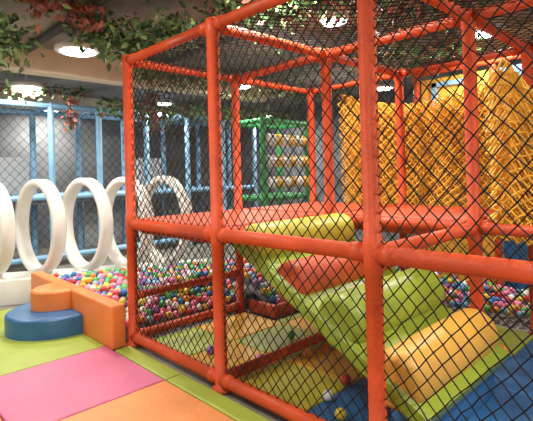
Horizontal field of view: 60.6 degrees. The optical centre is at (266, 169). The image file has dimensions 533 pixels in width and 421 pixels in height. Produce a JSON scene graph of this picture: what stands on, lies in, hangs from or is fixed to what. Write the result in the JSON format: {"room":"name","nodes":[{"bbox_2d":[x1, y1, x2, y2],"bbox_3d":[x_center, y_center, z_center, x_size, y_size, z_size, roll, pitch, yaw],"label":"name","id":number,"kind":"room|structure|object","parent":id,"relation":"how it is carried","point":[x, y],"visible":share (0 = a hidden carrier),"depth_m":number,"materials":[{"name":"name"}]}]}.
{"room":"indoor playground","nodes":[
{"label":"indoor playground","id":0,"kind":"room"},
{"bbox_2d":[0,107,232,248],"bbox_3d":[-5.736,0.135,9.681,13.200,3.270,0.200,-1,-1,-44],"label":"wall","id":1,"kind":"structure","parent":0,"point":[23,122],"depth_m":10.72,"materials":[{"name":"paint"}]},
{"bbox_2d":[0,235,529,420],"bbox_3d":[-0.490,1.626,4.264,13.200,0.100,15.200,-1,-1,-44],"label":"floor","id":2,"kind":"structure","parent":0,"point":[64,263],"depth_m":4.73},
{"bbox_2d":[0,308,13,336],"bbox_3d":[-2.836,1.628,4.810,0.992,0.032,0.992,-1,-1,-44],"label":"floor mat","id":3,"kind":"object","parent":2,"relation":"on","point":[2,312],"visible":0.02,"depth_m":4.88,"materials":[{"name":"plastic"}]},
{"bbox_2d":[0,183,15,277],"bbox_3d":[-3.487,0.741,5.743,0.947,1.220,0.237,-2,-1,37],"label":"arch","id":4,"kind":"object","parent":2,"relation":"on","point":[7,216],"visible":1,"depth_m":5.51,"materials":[{"name":"white plastic"}]},
{"bbox_2d":[15,179,66,273],"bbox_3d":[-2.925,0.727,5.881,0.947,1.220,0.237,-2,-1,37],"label":"arch","id":5,"kind":"object","parent":2,"relation":"on","point":[53,197],"visible":0.89,"depth_m":5.78,"materials":[{"name":"white plastic"}]},
{"bbox_2d":[0,334,103,375],"bbox_3d":[-2.143,1.603,4.090,0.992,0.032,0.992,-1,-1,-44],"label":"floor mat","id":6,"kind":"object","parent":2,"relation":"on","point":[15,356],"visible":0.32,"depth_m":3.99,"materials":[{"name":"plastic"}]},
{"bbox_2d":[4,283,82,340],"bbox_3d":[-2.295,1.406,4.547,0.550,0.378,0.920,-1,-1,-44],"label":"step stool","id":7,"kind":"object","parent":6,"relation":"on","point":[49,314],"visible":1,"depth_m":4.37,"materials":[{"name":"blue plastic"}]},
{"bbox_2d":[31,271,125,349],"bbox_3d":[-2.059,1.411,4.803,0.135,0.385,2.200,-1,-1,-44],"label":"kerb","id":8,"kind":"object","parent":2,"relation":"on","point":[103,316],"visible":0.76,"depth_m":4.21,"materials":[{"name":"orange plastic"}]},
{"bbox_2d":[0,346,163,420],"bbox_3d":[-1.450,1.577,3.370,0.992,0.032,0.992,-1,-1,-44],"label":"floor mat","id":9,"kind":"object","parent":2,"relation":"on","point":[57,390],"visible":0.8,"depth_m":3.30,"materials":[{"name":"pink plastic"}]},
{"bbox_2d":[62,178,113,272],"bbox_3d":[-2.386,0.714,6.013,0.947,1.220,0.237,-2,-1,37],"label":"arch","id":10,"kind":"object","parent":2,"relation":"on","point":[106,226],"visible":0.84,"depth_m":5.87,"materials":[{"name":"white plastic"}]},
{"bbox_2d":[0,258,210,306],"bbox_3d":[-2.633,1.490,5.957,3.850,0.320,0.520,-1,-1,-14],"label":"plinth","id":11,"kind":"object","parent":2,"relation":"on","point":[15,287],"visible":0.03,"depth_m":5.60,"materials":[{"name":"white plastic"}]},
{"bbox_2d":[0,99,257,265],"bbox_3d":[-3.390,0.246,9.159,7.757,2.870,1.110,-1,-1,-44],"label":"frame","id":12,"kind":"object","parent":2,"relation":"on","point":[14,171],"visible":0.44,"depth_m":8.78,"materials":[{"name":"plastic"}]},
{"bbox_2d":[105,177,153,269],"bbox_3d":[-1.889,0.701,6.130,0.947,1.220,0.237,-2,-1,37],"label":"arch","id":13,"kind":"object","parent":2,"relation":"on","point":[115,256],"visible":0.49,"depth_m":6.07,"materials":[{"name":"white plastic"}]},
{"bbox_2d":[60,381,234,420],"bbox_3d":[-0.756,1.551,2.650,0.992,0.032,0.992,-1,-1,-44],"label":"floor mat","id":14,"kind":"object","parent":2,"relation":"on","point":[162,401],"visible":1,"depth_m":2.93,"materials":[{"name":"orange plastic"}]},
{"bbox_2d":[115,346,180,380],"bbox_3d":[-0.980,1.567,3.711,0.142,0.032,0.832,-1,-1,-44],"label":"floor mat","id":15,"kind":"object","parent":2,"relation":"on","point":[161,370],"visible":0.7,"depth_m":3.65,"materials":[{"name":"plastic"}]},
{"bbox_2d":[137,176,192,266],"bbox_3d":[-1.398,0.689,6.256,0.947,1.220,0.237,-2,-1,37],"label":"arch","id":16,"kind":"object","parent":2,"relation":"on","point":[178,194],"visible":0.36,"depth_m":6.10,"materials":[{"name":"white plastic"}]},
{"bbox_2d":[86,276,284,340],"bbox_3d":[-0.946,1.466,5.584,2.520,0.230,2.515,-1,-1,-44],"label":"pit","id":17,"kind":"object","parent":2,"relation":"on","point":[263,298],"visible":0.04,"depth_m":4.99,"materials":[{"name":"plastic"}]},
{"bbox_2d":[101,286,107,291],"bbox_3d":[-1.704,1.251,4.790,0.072,0.072,0.070,-1,-1,-44],"label":"ball","id":18,"kind":"object","parent":17,"relation":"on","point":[103,288],"visible":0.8,"depth_m":4.76,"materials":[{"name":"red plastic"}]},
{"bbox_2d":[109,283,115,288],"bbox_3d":[-1.664,1.254,4.914,0.072,0.072,0.070,-1,-1,-44],"label":"ball","id":19,"kind":"object","parent":17,"relation":"on","point":[111,285],"visible":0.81,"depth_m":4.89,"materials":[{"name":"pink plastic"}]},
{"bbox_2d":[111,295,118,300],"bbox_3d":[-1.504,1.279,4.530,0.072,0.072,0.070,-1,-1,-44],"label":"ball","id":20,"kind":"object","parent":17,"relation":"on","point":[115,297],"visible":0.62,"depth_m":4.51,"materials":[{"name":"pink plastic"}]},
{"bbox_2d":[112,290,119,295],"bbox_3d":[-1.519,1.247,4.598,0.072,0.072,0.070,-1,-1,-44],"label":"ball","id":21,"kind":"object","parent":17,"relation":"on","point":[115,292],"visible":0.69,"depth_m":4.58,"materials":[{"name":"red plastic"}]},
{"bbox_2d":[118,298,125,303],"bbox_3d":[-1.427,1.304,4.507,0.072,0.072,0.070,-1,-1,-44],"label":"ball","id":22,"kind":"object","parent":17,"relation":"on","point":[122,300],"visible":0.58,"depth_m":4.49,"materials":[{"name":"yellow plastic"}]},
{"bbox_2d":[120,289,126,295],"bbox_3d":[-1.461,1.248,4.654,0.072,0.072,0.070,-1,-1,-44],"label":"ball","id":23,"kind":"object","parent":17,"relation":"on","point":[123,292],"visible":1,"depth_m":4.63,"materials":[{"name":"blue plastic"}]},
{"bbox_2d":[139,315,145,322],"bbox_3d":[-1.192,1.430,4.370,0.072,0.072,0.070,-1,-1,-44],"label":"ball","id":24,"kind":"object","parent":17,"relation":"on","point":[141,318],"visible":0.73,"depth_m":4.34,"materials":[{"name":"orange plastic"}]},
{"bbox_2d":[152,306,158,312],"bbox_3d":[-1.107,1.391,4.549,0.072,0.072,0.070,-1,-1,-44],"label":"ball","id":25,"kind":"object","parent":17,"relation":"on","point":[156,307],"visible":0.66,"depth_m":4.53,"materials":[{"name":"purple plastic"}]},
{"bbox_2d":[153,313,159,320],"bbox_3d":[-1.078,1.443,4.476,0.072,0.072,0.070,-1,-1,-44],"label":"ball","id":26,"kind":"object","parent":17,"relation":"on","point":[154,315],"visible":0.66,"depth_m":4.45,"materials":[{"name":"red plastic"}]},
{"bbox_2d":[166,311,172,317],"bbox_3d":[-0.974,1.452,4.575,0.072,0.072,0.070,-1,-1,-44],"label":"ball","id":27,"kind":"object","parent":17,"relation":"on","point":[167,313],"visible":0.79,"depth_m":4.55,"materials":[{"name":"yellow"}]},
{"bbox_2d":[172,302,178,308],"bbox_3d":[-0.942,1.397,4.707,0.072,0.072,0.070,-1,-1,-44],"label":"ball","id":28,"kind":"object","parent":17,"relation":"on","point":[176,304],"visible":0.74,"depth_m":4.68,"materials":[{"name":"white plastic"}]},
{"bbox_2d":[178,306,184,313],"bbox_3d":[-0.870,1.438,4.680,0.072,0.072,0.070,-1,-1,-44],"label":"ball","id":29,"kind":"object","parent":17,"relation":"on","point":[182,307],"visible":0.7,"depth_m":4.66,"materials":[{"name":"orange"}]},
{"bbox_2d":[185,308,191,314],"bbox_3d":[-0.814,1.467,4.734,0.072,0.072,0.070,-1,-1,-44],"label":"ball","id":30,"kind":"object","parent":17,"relation":"on","point":[188,309],"visible":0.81,"depth_m":4.71,"materials":[{"name":"red plastic"}]},
{"bbox_2d":[269,296,274,302],"bbox_3d":[0.061,1.404,4.947,0.072,0.072,0.070,-1,-1,-44],"label":"ball","id":31,"kind":"object","parent":17,"relation":"on","point":[272,298],"visible":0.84,"depth_m":4.92,"materials":[{"name":"blue plastic"}]},
{"bbox_2d":[157,327,230,355],"bbox_3d":[-0.707,1.564,4.127,0.572,0.032,0.572,-1,-1,-44],"label":"floor mat","id":32,"kind":"object","parent":2,"relation":"on","point":[193,329],"visible":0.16,"depth_m":4.14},
{"bbox_2d":[167,374,270,420],"bbox_3d":[-0.342,1.544,3.049,0.142,0.032,0.992,-1,-1,-44],"label":"floor mat","id":33,"kind":"object","parent":2,"relation":"on","point":[228,407],"visible":0.83,"depth_m":3.03,"materials":[{"name":"plastic"}]},
{"bbox_2d":[191,341,281,379],"bbox_3d":[-0.284,1.548,3.688,0.572,0.032,0.632,-1,-1,-44],"label":"floor mat","id":34,"kind":"object","parent":2,"relation":"on","point":[248,349],"visible":0.36,"depth_m":3.75,"materials":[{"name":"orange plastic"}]},
{"bbox_2d":[206,345,213,354],"bbox_3d":[-0.467,1.502,3.805,0.072,0.072,0.070,-1,-1,-44],"label":"ball","id":35,"kind":"object","parent":34,"relation":"on","point":[210,352],"visible":0.68,"depth_m":3.78,"materials":[{"name":"purple plastic"}]},
{"bbox_2d":[197,312,280,340],"bbox_3d":[-0.268,1.556,4.550,0.632,0.032,0.572,-1,-1,-44],"label":"floor mat","id":36,"kind":"object","parent":2,"relation":"on","point":[260,320],"visible":0.48,"depth_m":4.52,"materials":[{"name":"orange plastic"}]},
{"bbox_2d":[249,299,277,318],"bbox_3d":[-0.035,1.484,4.895,0.065,0.130,0.410,-1,-1,-44],"label":"pit border","id":37,"kind":"object","parent":2,"relation":"on","point":[260,305],"visible":0.68,"depth_m":4.84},
{"bbox_2d":[240,117,309,206],"bbox_3d":[0.131,0.351,8.136,1.198,2.450,0.850,-1,-1,-44],"label":"tower","id":38,"kind":"object","parent":2,"relation":"on","point":[259,118],"visible":0.48,"depth_m":7.80,"materials":[{"name":"green plastic"}]},
{"bbox_2d":[235,323,325,360],"bbox_3d":[0.155,1.541,4.111,0.632,0.032,0.632,-1,-1,-44],"label":"floor mat","id":39,"kind":"object","parent":2,"relation":"on","point":[278,340],"visible":0.39,"depth_m":4.12,"materials":[{"name":"plastic"}]},
{"bbox_2d":[288,330,294,338],"bbox_3d":[0.225,1.487,4.124,0.072,0.072,0.070,-1,-1,-44],"label":"ball","id":40,"kind":"object","parent":39,"relation":"on","point":[292,335],"visible":0.61,"depth_m":4.09,"materials":[{"name":"green plastic"}]},
{"bbox_2d":[277,302,297,316],"bbox_3d":[0.504,1.473,5.171,1.085,0.130,0.060,-1,-1,-44],"label":"pit border","id":41,"kind":"object","parent":2,"relation":"on","point":[286,311],"visible":0.16,"depth_m":4.84,"materials":[{"name":"red plastic"}]},
{"bbox_2d":[277,313,301,323],"bbox_3d":[0.353,1.542,4.828,0.632,0.032,0.112,-1,-1,-44],"label":"floor mat","id":42,"kind":"object","parent":2,"relation":"on","point":[297,315],"visible":0.21,"depth_m":4.70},
{"bbox_2d":[53,258,529,318],"bbox_3d":[0.525,1.332,5.545,6.256,0.390,2.189,-2,-1,12],"label":"pile","id":43,"kind":"object","parent":2,"relation":"on","point":[87,277],"visible":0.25,"depth_m":5.24,"materials":[{"name":"multicoloured plastic"}]},
{"bbox_2d":[242,361,348,410],"bbox_3d":[0.160,1.532,3.227,0.572,0.032,0.632,-1,-1,-44],"label":"floor mat","id":44,"kind":"object","parent":2,"relation":"on","point":[304,372],"visible":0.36,"depth_m":3.23,"materials":[{"name":"yellow leather"}]},
{"bbox_2d":[341,374,351,384],"bbox_3d":[0.561,1.469,3.198,0.072,0.072,0.070,-1,-1,-44],"label":"ball","id":45,"kind":"object","parent":44,"relation":"on","point":[344,378],"visible":0.83,"depth_m":3.17,"materials":[{"name":"red plastic"}]},
{"bbox_2d":[284,317,317,332],"bbox_3d":[0.616,1.533,4.555,0.632,0.032,0.632,-1,-1,-44],"label":"floor mat","id":46,"kind":"object","parent":2,"relation":"on","point":[303,325],"visible":0.09,"depth_m":4.50,"materials":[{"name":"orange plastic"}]},
{"bbox_2d":[286,342,364,385],"bbox_3d":[0.599,1.524,3.650,0.632,0.032,0.632,-1,-1,-44],"label":"floor mat","id":47,"kind":"object","parent":2,"relation":"on","point":[345,363],"visible":0.23,"depth_m":3.57,"materials":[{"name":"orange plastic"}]},
{"bbox_2d":[303,348,311,356],"bbox_3d":[0.330,1.480,3.698,0.072,0.072,0.070,-1,-1,-44],"label":"ball","id":48,"kind":"object","parent":47,"relation":"on","point":[308,351],"visible":0.79,"depth_m":3.67,"materials":[{"name":"orange plastic"}]},
{"bbox_2d":[121,0,532,420],"bbox_3d":[1.011,0.203,3.655,2.694,2.632,3.971,-1,-1,-44],"label":"frame","id":49,"kind":"object","parent":2,"relation":"on","point":[406,252],"visible":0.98,"depth_m":3.07,"materials":[{"name":"red plastic"}]},
{"bbox_2d":[141,209,319,243],"bbox_3d":[-0.328,0.483,4.130,1.167,0.140,1.167,-1,-1,-44],"label":"pad","id":50,"kind":"object","parent":49,"relation":"attached to","point":[258,217],"visible":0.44,"depth_m":3.94,"materials":[{"name":"red plastic"}]},
{"bbox_2d":[247,202,394,212],"bbox_3d":[0.592,0.467,5.016,1.167,0.140,1.167,-1,-1,-44],"label":"pad","id":51,"kind":"object","parent":49,"relation":"attached to","point":[317,206],"visible":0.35,"depth_m":4.87,"materials":[{"name":"plastic"}]},
{"bbox_2d":[337,75,497,207],"bbox_3d":[1.698,-0.247,5.156,0.348,1.482,1.979,-1,-1,-44],"label":"net","id":52,"kind":"object","parent":49,"relation":"hanging from","point":[456,190],"visible":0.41,"depth_m":5.10,"materials":[{"name":"yellow fabric"}]},
{"bbox_2d":[344,205,495,238],"bbox_3d":[1.477,0.434,4.096,1.167,0.140,1.167,-1,-1,-44],"label":"pad","id":53,"kind":"object","parent":49,"relation":"attached to","point":[456,211],"visible":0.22,"depth_m":3.84,"materials":[{"name":"red plastic"}]},
{"bbox_2d":[483,58,532,245],"bbox_3d":[2.051,-0.145,2.915,0.307,1.308,1.190,-1,-1,-44],"label":"net","id":54,"kind":"object","parent":49,"relation":"hanging from","point":[503,156],"visible":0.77,"depth_m":3.22,"materials":[{"name":"yellow fabric"}]},
{"bbox_2d":[308,386,390,420],"bbox_3d":[0.603,1.515,2.766,0.572,0.032,0.632,-1,-1,-44],"label":"floor mat","id":55,"kind":"object","parent":2,"relation":"on","point":[352,407],"visible":0.39,"depth_m":2.90,"materials":[{"name":"blue plastic"}]},
{"bbox_2d":[322,389,332,401],"bbox_3d":[0.401,1.471,2.975,0.072,0.072,0.070,-1,-1,-44],"label":"ball","id":56,"kind":"object","parent":55,"relation":"on","point":[327,397],"visible":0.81,"depth_m":2.95,"materials":[{"name":"white plastic"}]},
{"bbox_2d":[335,407,346,420],"bbox_3d":[0.446,1.467,2.741,0.072,0.072,0.070,-1,-1,-44],"label":"ball","id":57,"kind":"object","parent":55,"relation":"on","point":[339,417],"visible":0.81,"depth_m":2.72,"materials":[{"name":"yellow plastic"}]},
{"bbox_2d":[352,377,367,391],"bbox_3d":[1.043,1.508,3.189,0.632,0.032,0.632,-1,-1,-44],"label":"floor mat","id":58,"kind":"object","parent":2,"relation":"on","point":[358,384],"visible":0.06,"depth_m":3.19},
{"bbox_2d":[413,55,528,288],"bbox_3d":[2.814,0.053,5.558,0.205,2.850,2.090,-1,-1,-44],"label":"tower","id":59,"kind":"object","parent":2,"relation":"on","point":[452,82],"visible":0.09,"depth_m":5.86,"materials":[{"name":"yellow plastic"}]},
{"bbox_2d":[468,388,532,420],"bbox_3d":[1.486,1.491,2.728,0.632,0.032,0.632,-1,-1,-44],"label":"floor mat","id":60,"kind":"object","parent":2,"relation":"on","point":[502,396],"visible":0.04,"depth_m":2.82,"materials":[{"name":"blue plastic"}]},
{"bbox_2d":[231,213,508,420],"bbox_3d":[0.666,0.927,3.115,1.110,1.148,1.486,-1,-1,-44],"label":"ramp","id":61,"kind":"object","parent":60,"relation":"on","point":[490,336],"visible":0.71,"depth_m":2.76,"materials":[{"name":"green plastic"}]},
{"bbox_2d":[495,356,532,398],"bbox_3d":[1.947,1.483,3.172,0.632,0.032,0.632,-1,-1,-44],"label":"floor mat","id":62,"kind":"object","parent":2,"relation":"on","point":[511,364],"visible":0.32,"depth_m":3.25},
{"bbox_2d":[496,326,532,356],"bbox_3d":[1.964,1.492,4.077,0.632,0.032,0.632,-1,-1,-44],"label":"floor mat","id":63,"kind":"object","parent":2,"relation":"on","point":[509,338],"visible":0.15,"depth_m":3.97,"materials":[{"name":"green plastic"}]},
{"bbox_2d":[514,339,532,360],"bbox_3d":[2.408,1.475,3.616,0.632,0.032,0.632,-1,-1,-44],"label":"floor mat","id":64,"kind":"object","parent":2,"relation":"on","point":[523,353],"visible":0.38,"depth_m":3.67,"materials":[{"name":"blue plastic"}]},
{"bbox_2d":[0,0,532,113],"bbox_3d":[-0.582,-1.768,4.297,13.200,0.150,15.200,-1,-1,-44],"label":"ceiling","id":65,"kind":"structure","parent":0,"point":[121,8],"depth_m":5.85,"materials":[{"name":"paint"}]},
{"bbox_2d":[0,6,44,87],"bbox_3d":[-2.539,-1.184,3.731,0.814,0.898,1.655,-2,-1,23],"label":"vine","id":66,"kind":"object","parent":65,"relation":"hanging from","point":[5,23],"visible":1,"depth_m":4.12,"materials":[{"name":"green plant"}]},
{"bbox_2d":[9,74,43,90],"bbox_3d":[-3.877,-1.443,7.362,0.520,0.262,0.520,-1,-1,-44],"label":"ceiling lamp","id":67,"kind":"object","parent":65,"relation":"attached to","point":[22,85],"visible":0.8,"depth_m":7.22,"materials":[{"name":"white plastic"}]},
{"bbox_2d":[13,86,39,90],"bbox_3d":[-3.873,-1.318,7.361,0.400,0.012,0.400,-1,-1,-44],"label":"diffuser","id":68,"kind":"object","parent":67,"relation":"attached to","point":[37,88],"depth_m":7.32,"materials":[{"name":"white plastic"}]},
{"bbox_2d":[14,0,71,34],"bbox_3d":[-1.952,-1.406,3.934,0.606,0.441,0.419,-1,-1,-44],"label":"vine","id":69,"kind":"object","parent":65,"relation":"hanging from","point":[36,3],"visible":1,"depth_m":3.98,"materials":[{"name":"red plant"}]},
{"bbox_2d":[0,82,92,104],"bbox_3d":[-3.916,-1.286,7.426,2.144,0.448,0.414,-1,-1,-41],"label":"vine","id":70,"kind":"object","parent":65,"relation":"hanging from","point":[26,92],"visible":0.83,"depth_m":7.59,"materials":[{"name":"green plant"}]},
{"bbox_2d":[60,93,79,131],"bbox_3d":[-3.334,-0.988,7.741,0.306,0.709,0.293,-1,-1,-20],"label":"vine","id":71,"kind":"object","parent":70,"relation":"hanging from","point":[69,117],"visible":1,"depth_m":7.73,"materials":[{"name":"red plant"}]},
{"bbox_2d":[28,0,109,52],"bbox_3d":[-0.476,-1.647,3.180,0.090,0.086,7.450,-1,-1,-44],"label":"ceiling pipe","id":72,"kind":"object","parent":65,"relation":"attached to","point":[57,29],"visible":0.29,"depth_m":5.09,"materials":[{"name":"grey metal"}]},
{"bbox_2d":[54,30,98,56],"bbox_3d":[-2.218,-1.507,5.365,0.520,0.262,0.520,-1,-1,-44],"label":"ceiling lamp","id":73,"kind":"object","parent":65,"relation":"attached to","point":[67,48],"visible":0.83,"depth_m":5.27,"materials":[{"name":"white plastic"}]},
{"bbox_2d":[60,47,95,56],"bbox_3d":[-2.214,-1.382,5.364,0.400,0.012,0.400,-1,-1,-44],"label":"diffuser","id":74,"kind":"object","parent":73,"relation":"attached to","point":[69,51],"depth_m":5.34,"materials":[{"name":"white plastic"}]},
{"bbox_2d":[51,0,111,35],"bbox_3d":[-1.726,-1.470,4.292,0.495,0.406,0.475,-1,-1,-13],"label":"vine","id":75,"kind":"object","parent":65,"relation":"hanging from","point":[80,12],"visible":0.97,"depth_m":4.25,"materials":[{"name":"red plant"}]},
{"bbox_2d":[0,43,266,102],"bbox_3d":[-2.673,-1.455,6.473,7.200,0.320,0.250,-1,-1,-44],"label":"ceiling beam","id":76,"kind":"structure","parent":65,"relation":"attached to","point":[54,64],"depth_m":6.40,"materials":[{"name":"beige paint"}]},
{"bbox_2d":[89,96,298,128],"bbox_3d":[-1.075,-1.103,8.851,4.442,0.663,0.772,-1,-1,-30],"label":"vine","id":77,"kind":"object","parent":76,"relation":"hanging from","point":[113,111],"visible":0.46,"depth_m":8.55,"materials":[{"name":"green plant"}]},
{"bbox_2d":[143,90,167,134],"bbox_3d":[-1.925,-0.959,7.923,0.453,0.876,0.468,-1,-1,-23],"label":"vine","id":78,"kind":"object","parent":77,"relation":"hanging from","point":[149,94],"visible":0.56,"depth_m":7.89,"materials":[{"name":"green plant"}]},
{"bbox_2d":[59,0,220,75],"bbox_3d":[-1.284,-1.327,4.528,1.551,0.784,0.850,-2,-1,16],"label":"vine","id":79,"kind":"object","parent":65,"relation":"hanging from","point":[130,42],"visible":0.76,"depth_m":4.43,"materials":[{"name":"green plant"}]},
{"bbox_2d":[156,92,173,105],"bbox_3d":[-2.107,-1.471,9.345,0.420,0.262,0.420,-1,-1,-44],"label":"ceiling lamp","id":80,"kind":"object","parent":65,"relation":"attached to","point":[163,92],"visible":0.33,"depth_m":9.22,"materials":[{"name":"white"}]},
{"bbox_2d":[133,58,269,97],"bbox_3d":[-0.991,-1.338,6.626,2.111,0.575,0.712,-2,-1,0],"label":"vine","id":81,"kind":"object","parent":65,"relation":"hanging from","point":[248,66],"visible":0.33,"depth_m":6.64,"materials":[{"name":"green plant"}]},
{"bbox_2d":[162,1,332,63],"bbox_3d":[0.748,-1.668,4.359,0.090,0.086,7.450,-1,-1,-44],"label":"ceiling pipe","id":82,"kind":"object","parent":65,"relation":"attached to","point":[295,11],"visible":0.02,"depth_m":5.61,"materials":[{"name":"grey metal"}]},
{"bbox_2d":[192,0,333,53],"bbox_3d":[-0.048,-1.404,4.173,1.487,0.628,0.877,-2,-1,13],"label":"vine","id":83,"kind":"object","parent":65,"relation":"hanging from","point":[220,4],"visible":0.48,"depth_m":4.16,"materials":[{"name":"green plant"}]},
{"bbox_2d":[257,71,358,101],"bbox_3d":[0.810,-1.409,7.526,2.102,0.663,0.628,-2,-1,10],"label":"vine","id":84,"kind":"object","parent":65,"relation":"hanging from","point":[344,78],"visible":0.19,"depth_m":7.53,"materials":[{"name":"green plant"}]},
{"bbox_2d":[315,10,350,26],"bbox_3d":[0.705,-1.641,4.837,0.380,0.162,0.380,-1,-1,-44],"label":"ceiling lamp","id":85,"kind":"object","parent":65,"relation":"attached to","point":[340,11],"visible":0.25,"depth_m":4.75,"materials":[{"name":"white"}]},
{"bbox_2d":[321,17,346,26],"bbox_3d":[0.707,-1.566,4.836,0.288,0.012,0.288,-1,-1,-44],"label":"diffuser","id":86,"kind":"object","parent":85,"relation":"attached to","point":[329,23],"depth_m":4.84,"materials":[{"name":"white plastic"}]},
{"bbox_2d":[377,81,394,90],"bbox_3d":[2.115,-1.596,8.275,0.420,0.262,0.420,-1,-1,-44],"label":"ceiling lamp","id":87,"kind":"object","parent":65,"relation":"attached to","point":[380,86],"visible":0.48,"depth_m":8.13,"materials":[{"name":"white plastic"}]},
{"bbox_2d":[377,87,391,90],"bbox_3d":[2.118,-1.471,8.274,0.320,0.012,0.320,-1,-1,-44],"label":"diffuser","id":88,"kind":"object","parent":87,"relation":"attached to","point":[378,88],"depth_m":8.20,"materials":[{"name":"white plastic"}]},
{"bbox_2d":[256,7,532,77],"bbox_3d":[1.972,-1.690,5.538,0.090,0.086,7.450,-1,-1,-44],"label":"ceiling pipe","id":89,"kind":"object","parent":65,"relation":"attached to","point":[532,7],"visible":0.06,"depth_m":5.53,"materials":[{"name":"grey metal"}]},
{"bbox_2d":[267,23,532,97],"bbox_3d":[1.984,-1.611,6.970,0.200,0.250,5.500,-1,-1,-44],"label":"trim","id":90,"kind":"structure","parent":65,"relation":"attached to","point":[523,30],"depth_m":6.26,"materials":[{"name":"beige paint"}]},
{"bbox_2d":[309,0,497,49],"bbox_3d":[1.283,-1.415,4.018,1.853,0.624,0.740,-2,-1,0],"label":"vine","id":91,"kind":"object","parent":65,"relation":"hanging from","point":[354,2],"visible":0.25,"depth_m":4.03,"materials":[{"name":"green plant"}]},
{"bbox_2d":[334,30,481,77],"bbox_3d":[1.763,-1.459,5.581,1.882,0.627,0.716,-2,-1,6],"label":"vine","id":92,"kind":"object","parent":65,"relation":"hanging from","point":[451,39],"visible":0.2,"depth_m":5.53,"materials":[{"name":"green plant"}]},
{"bbox_2d":[476,23,505,38],"bbox_3d":[2.422,-1.635,5.073,0.420,0.262,0.420,-1,-1,-44],"label":"ceiling lamp","id":93,"kind":"object","parent":65,"relation":"attached to","point":[494,23],"visible":0.09,"depth_m":4.97,"materials":[{"name":"white"}]},
{"bbox_2d":[476,31,490,38],"bbox_3d":[2.425,-1.510,5.072,0.320,0.012,0.320,-1,-1,-44],"label":"diffuser","id":94,"kind":"object","parent":93,"relation":"attached to","point":[478,31],"depth_m":5.10,"materials":[{"name":"white plastic"}]},
{"bbox_2d":[231,87,503,248],"bbox_3d":[4.214,-0.143,8.717,0.200,3.270,15.000,-1,-1,-44],"label":"wall","id":95,"kind":"structure","parent":0,"point":[339,190],"depth_m":11.62,"materials":[{"name":"paint"}]},
{"bbox_2d":[0,90,255,123],"bbox_3d":[-3.970,-1.397,9.839,10.000,0.300,0.300,-1,-1,-44],"label":"trim","id":96,"kind":"structure","parent":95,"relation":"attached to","point":[46,99],"depth_m":9.32,"materials":[{"name":"beige paint"}]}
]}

